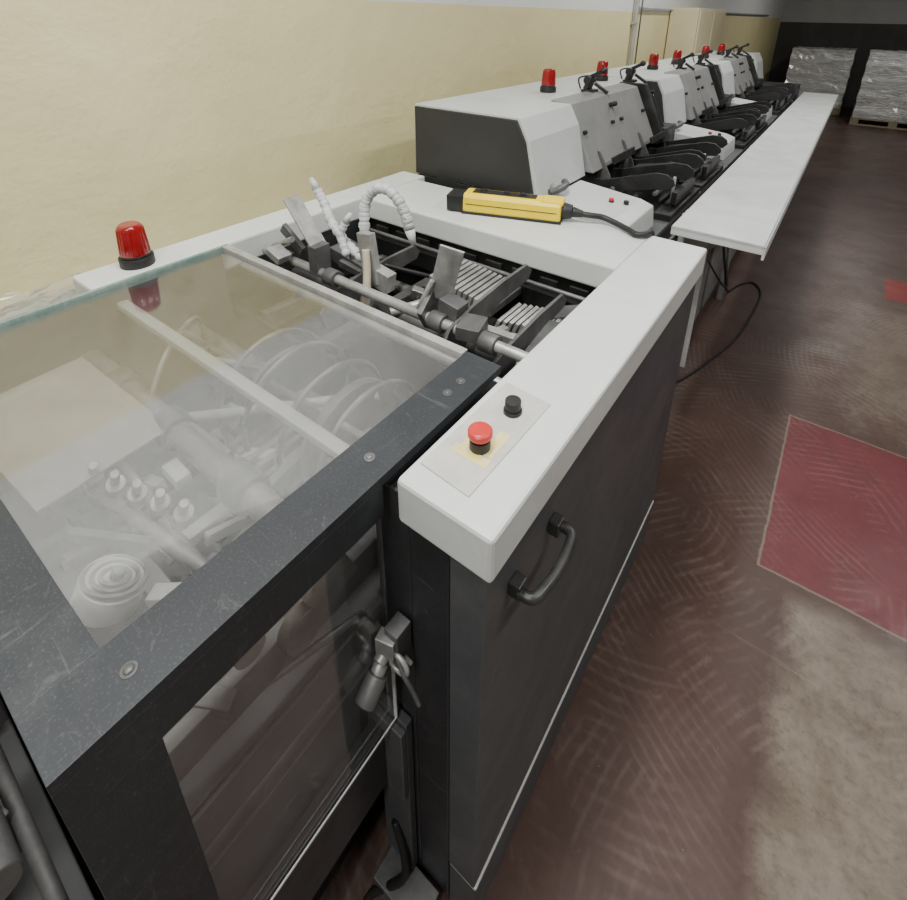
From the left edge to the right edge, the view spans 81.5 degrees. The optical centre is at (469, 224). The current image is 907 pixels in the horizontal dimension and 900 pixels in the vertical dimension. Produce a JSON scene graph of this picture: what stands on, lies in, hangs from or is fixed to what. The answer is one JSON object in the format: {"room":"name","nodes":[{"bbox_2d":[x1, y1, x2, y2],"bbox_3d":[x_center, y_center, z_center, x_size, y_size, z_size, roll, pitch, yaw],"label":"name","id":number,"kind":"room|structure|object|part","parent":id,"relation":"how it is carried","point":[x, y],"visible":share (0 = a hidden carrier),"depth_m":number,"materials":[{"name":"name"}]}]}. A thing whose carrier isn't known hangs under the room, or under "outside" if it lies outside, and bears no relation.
{"room":"print shop","nodes":[
{"label":"print shop","id":0,"kind":"room"},
{"bbox_2d":[0,286,74,320],"bbox_3d":[-1.270,0.785,1.146,0.265,0.950,2.800,16,26,32],"label":"wall ledge","id":1,"kind":"object","parent":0,"point":[56,294],"depth_m":1.33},
{"bbox_2d":[0,273,80,316],"bbox_3d":[-1.105,0.243,1.152,0.240,0.046,0.732,16,26,32],"label":"plastic film","id":2,"kind":"object","parent":1,"relation":"on","point":[17,306],"visible":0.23,"depth_m":1.29,"materials":[{"name":"clear plastic"}]},
{"bbox_2d":[0,0,784,309],"bbox_3d":[1.742,-1.930,4.904,0.100,3.300,16.600,16,26,32],"label":"wall","id":3,"kind":"structure","parent":0,"point":[183,120],"depth_m":1.67,"materials":[{"name":"beige paint"}]},
{"bbox_2d":[628,0,643,65],"bbox_3d":[1.348,-1.675,4.250,0.076,3.300,0.050,16,26,32],"label":"pipe","id":4,"kind":"object","parent":3,"relation":"attached to","point":[637,3],"visible":0.32,"depth_m":4.28,"materials":[{"name":"metal"}]},
{"bbox_2d":[639,6,768,15],"bbox_3d":[3.390,-2.785,6.902,0.024,0.024,6.950,16,26,32],"label":"conduit","id":5,"kind":"object","parent":3,"relation":"attached to","point":[644,7],"visible":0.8,"depth_m":4.90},
{"bbox_2d":[319,106,906,899],"bbox_3d":[4.398,0.402,3.768,6.700,0.100,16.600,16,26,32],"label":"floor","id":6,"kind":"structure","parent":0,"point":[734,727],"depth_m":1.54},
{"bbox_2d":[0,171,706,899],"bbox_3d":[-0.470,0.695,0.972,1.142,1.279,2.320,16,26,32],"label":"machine","id":7,"kind":"object","parent":6,"relation":"on","point":[317,512],"visible":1,"depth_m":0.84,"materials":[{"name":"paint"}]},
{"bbox_2d":[115,221,155,270],"bbox_3d":[-0.771,0.044,1.204,0.072,0.100,0.072,16,26,32],"label":"beacon light","id":8,"kind":"object","parent":7,"relation":"on","point":[135,252],"visible":1,"depth_m":1.19,"materials":[{"name":"plastic"}]},
{"bbox_2d":[0,255,387,899],"bbox_3d":[-0.506,0.547,1.008,0.764,0.640,0.620,16,26,32],"label":"cover","id":9,"kind":"object","parent":7,"relation":"on","point":[148,422],"depth_m":0.88,"materials":[{"name":"clear glass"}]},
{"bbox_3d":[-0.476,0.562,0.998,0.830,0.700,0.650,16,26,32],"label":"lid frame","id":10,"kind":"part","parent":7,"relation":"part of","materials":[{"name":"metal"}]},
{"bbox_3d":[0.029,0.279,0.740,0.086,0.036,0.213,16,26,32],"label":"control plate","id":11,"kind":"part","parent":7,"relation":"part of","materials":[{"name":"metal"}]},
{"bbox_3d":[0.110,0.472,0.738,0.051,0.026,0.138,16,26,32],"label":"door handle","id":12,"kind":"part","parent":7,"relation":"part of","materials":[{"name":"metal"}]},
{"bbox_2d":[447,188,654,237],"bbox_3d":[0.225,0.091,1.576,0.608,0.369,0.103,9,23,19],"label":"remote control","id":13,"kind":"object","parent":7,"relation":"attached to","point":[548,209],"visible":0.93,"depth_m":1.52,"materials":[{"name":"yellow plastic"}]},
{"bbox_2d":[415,60,727,325],"bbox_3d":[0.547,0.031,2.430,0.862,1.456,1.414,16,26,32],"label":"station","id":14,"kind":"object","parent":6,"relation":"on","point":[607,148],"visible":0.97,"depth_m":1.93,"materials":[{"name":"black metal"}]},
{"bbox_2d":[415,93,584,194],"bbox_3d":[0.135,-0.307,1.933,0.569,0.260,0.379,16,26,32],"label":"hood","id":15,"kind":"object","parent":14,"relation":"attached to","point":[473,140],"depth_m":1.82,"materials":[{"name":"grey paint"}]},
{"bbox_2d":[540,68,555,92],"bbox_3d":[0.333,-0.613,2.223,0.068,0.095,0.068,16,26,32],"label":"beacon light","id":16,"kind":"object","parent":14,"relation":"on","point":[549,74],"visible":1,"depth_m":2.20,"materials":[{"name":"plastic"}]},
{"bbox_2d":[596,60,608,80],"bbox_3d":[0.670,-0.783,2.663,0.068,0.095,0.068,16,26,32],"label":"beacon light","id":17,"kind":"object","parent":14,"relation":"on","point":[602,63],"visible":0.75,"depth_m":2.65,"materials":[{"name":"plastic"}]},
{"bbox_2d":[581,49,771,319],"bbox_3d":[1.376,-0.386,3.511,0.862,1.456,1.414,16,26,32],"label":"station","id":18,"kind":"object","parent":6,"relation":"on","point":[691,96],"visible":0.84,"depth_m":3.11,"materials":[{"name":"black metal"}]},
{"bbox_2d":[581,70,685,128],"bbox_3d":[0.964,-0.725,3.014,0.569,0.260,0.379,16,26,32],"label":"hood","id":19,"kind":"object","parent":18,"relation":"attached to","point":[669,89],"depth_m":2.87,"materials":[{"name":"grey paint"}]},
{"bbox_2d":[647,53,658,69],"bbox_3d":[1.147,-1.023,3.285,0.068,0.095,0.068,16,26,32],"label":"beacon light","id":20,"kind":"object","parent":18,"relation":"on","point":[654,57],"visible":1,"depth_m":3.27,"materials":[{"name":"plastic"}]},
{"bbox_2d":[671,50,681,64],"bbox_3d":[1.450,-1.176,3.680,0.068,0.095,0.068,16,26,32],"label":"beacon light","id":21,"kind":"object","parent":18,"relation":"on","point":[677,53],"visible":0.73,"depth_m":3.66,"materials":[{"name":"plastic"}]},
{"bbox_2d":[664,8,725,58],"bbox_3d":[2.335,-1.380,5.651,0.295,1.745,1.100,16,26,32],"label":"tall cabinet","id":22,"kind":"object","parent":6,"relation":"on","point":[689,29],"visible":0.24,"depth_m":5.03,"materials":[{"name":"paint"}]},
{"bbox_2d":[676,246,761,382],"bbox_3d":[1.463,0.362,2.929,0.237,0.505,1.439,16,26,32],"label":"cable","id":23,"kind":"object","parent":6,"relation":"on","point":[725,260],"visible":0.94,"depth_m":3.03,"materials":[{"name":"rubber"}]},
{"bbox_2d":[661,43,794,126],"bbox_3d":[2.205,-0.804,4.593,0.862,1.456,1.414,16,26,32],"label":"station","id":24,"kind":"object","parent":6,"relation":"on","point":[738,76],"visible":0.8,"depth_m":4.25,"materials":[{"name":"black metal"}]},
{"bbox_2d":[661,58,735,98],"bbox_3d":[1.793,-1.142,4.096,0.569,0.260,0.379,16,26,32],"label":"hood","id":25,"kind":"object","parent":24,"relation":"attached to","point":[726,72],"depth_m":3.97,"materials":[{"name":"grey paint"}]},
{"bbox_2d":[701,46,709,57],"bbox_3d":[1.927,-1.416,4.302,0.068,0.095,0.068,16,26,32],"label":"beacon light","id":26,"kind":"object","parent":24,"relation":"on","point":[705,48],"visible":0.62,"depth_m":4.28,"materials":[{"name":"plastic"}]},
{"bbox_2d":[716,43,724,54],"bbox_3d":[2.276,-1.592,4.757,0.068,0.095,0.068,16,26,32],"label":"beacon light","id":27,"kind":"object","parent":24,"relation":"on","point":[721,46],"visible":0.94,"depth_m":4.74,"materials":[{"name":"plastic"}]},
{"bbox_2d":[670,92,838,367],"bbox_3d":[2.079,-0.155,3.575,0.302,1.002,4.465,16,26,32],"label":"table","id":28,"kind":"object","parent":6,"relation":"on","point":[745,208],"visible":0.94,"depth_m":2.16,"materials":[{"name":"white paint"}]},
{"bbox_2d":[670,92,838,260],"bbox_3d":[2.093,-0.597,3.394,0.287,0.047,4.465,16,26,32],"label":"tabletop","id":29,"kind":"object","parent":28,"relation":"on","point":[745,208],"depth_m":2.20,"materials":[{"name":"white paint"}]},
{"bbox_2d":[712,51,800,102],"bbox_3d":[2.732,-1.024,5.309,0.850,1.350,0.365,16,26,32],"label":"station","id":30,"kind":"object","parent":6,"relation":"on","point":[758,62],"visible":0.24,"depth_m":5.01,"materials":[{"name":"white paint"}]},
{"bbox_2d":[712,51,762,77],"bbox_3d":[2.608,-1.567,5.194,0.524,0.260,0.365,16,26,32],"label":"hood","id":31,"kind":"object","parent":30,"relation":"attached to","point":[758,62],"depth_m":5.05,"materials":[{"name":"white paint"}]},
{"bbox_2d":[785,46,856,114],"bbox_3d":[6.856,-2.878,10.370,1.030,1.170,1.000,16,26,32],"label":"pallet","id":32,"kind":"object","parent":6,"relation":"on","point":[824,70],"visible":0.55,"depth_m":9.92,"materials":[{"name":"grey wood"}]},
{"bbox_2d":[849,49,906,130],"bbox_3d":[7.323,-2.304,8.915,1.190,1.200,1.000,16,26,32],"label":"pallet","id":33,"kind":"object","parent":6,"relation":"on","point":[882,93],"visible":1,"depth_m":8.69,"materials":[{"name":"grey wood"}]},
{"bbox_2d":[768,0,906,106],"bbox_3d":[9.325,-3.612,9.445,6.600,3.300,0.100,16,26,32],"label":"wall","id":34,"kind":"structure","parent":0,"point":[863,26],"depth_m":10.66,"materials":[{"name":"paint"}]}
]}

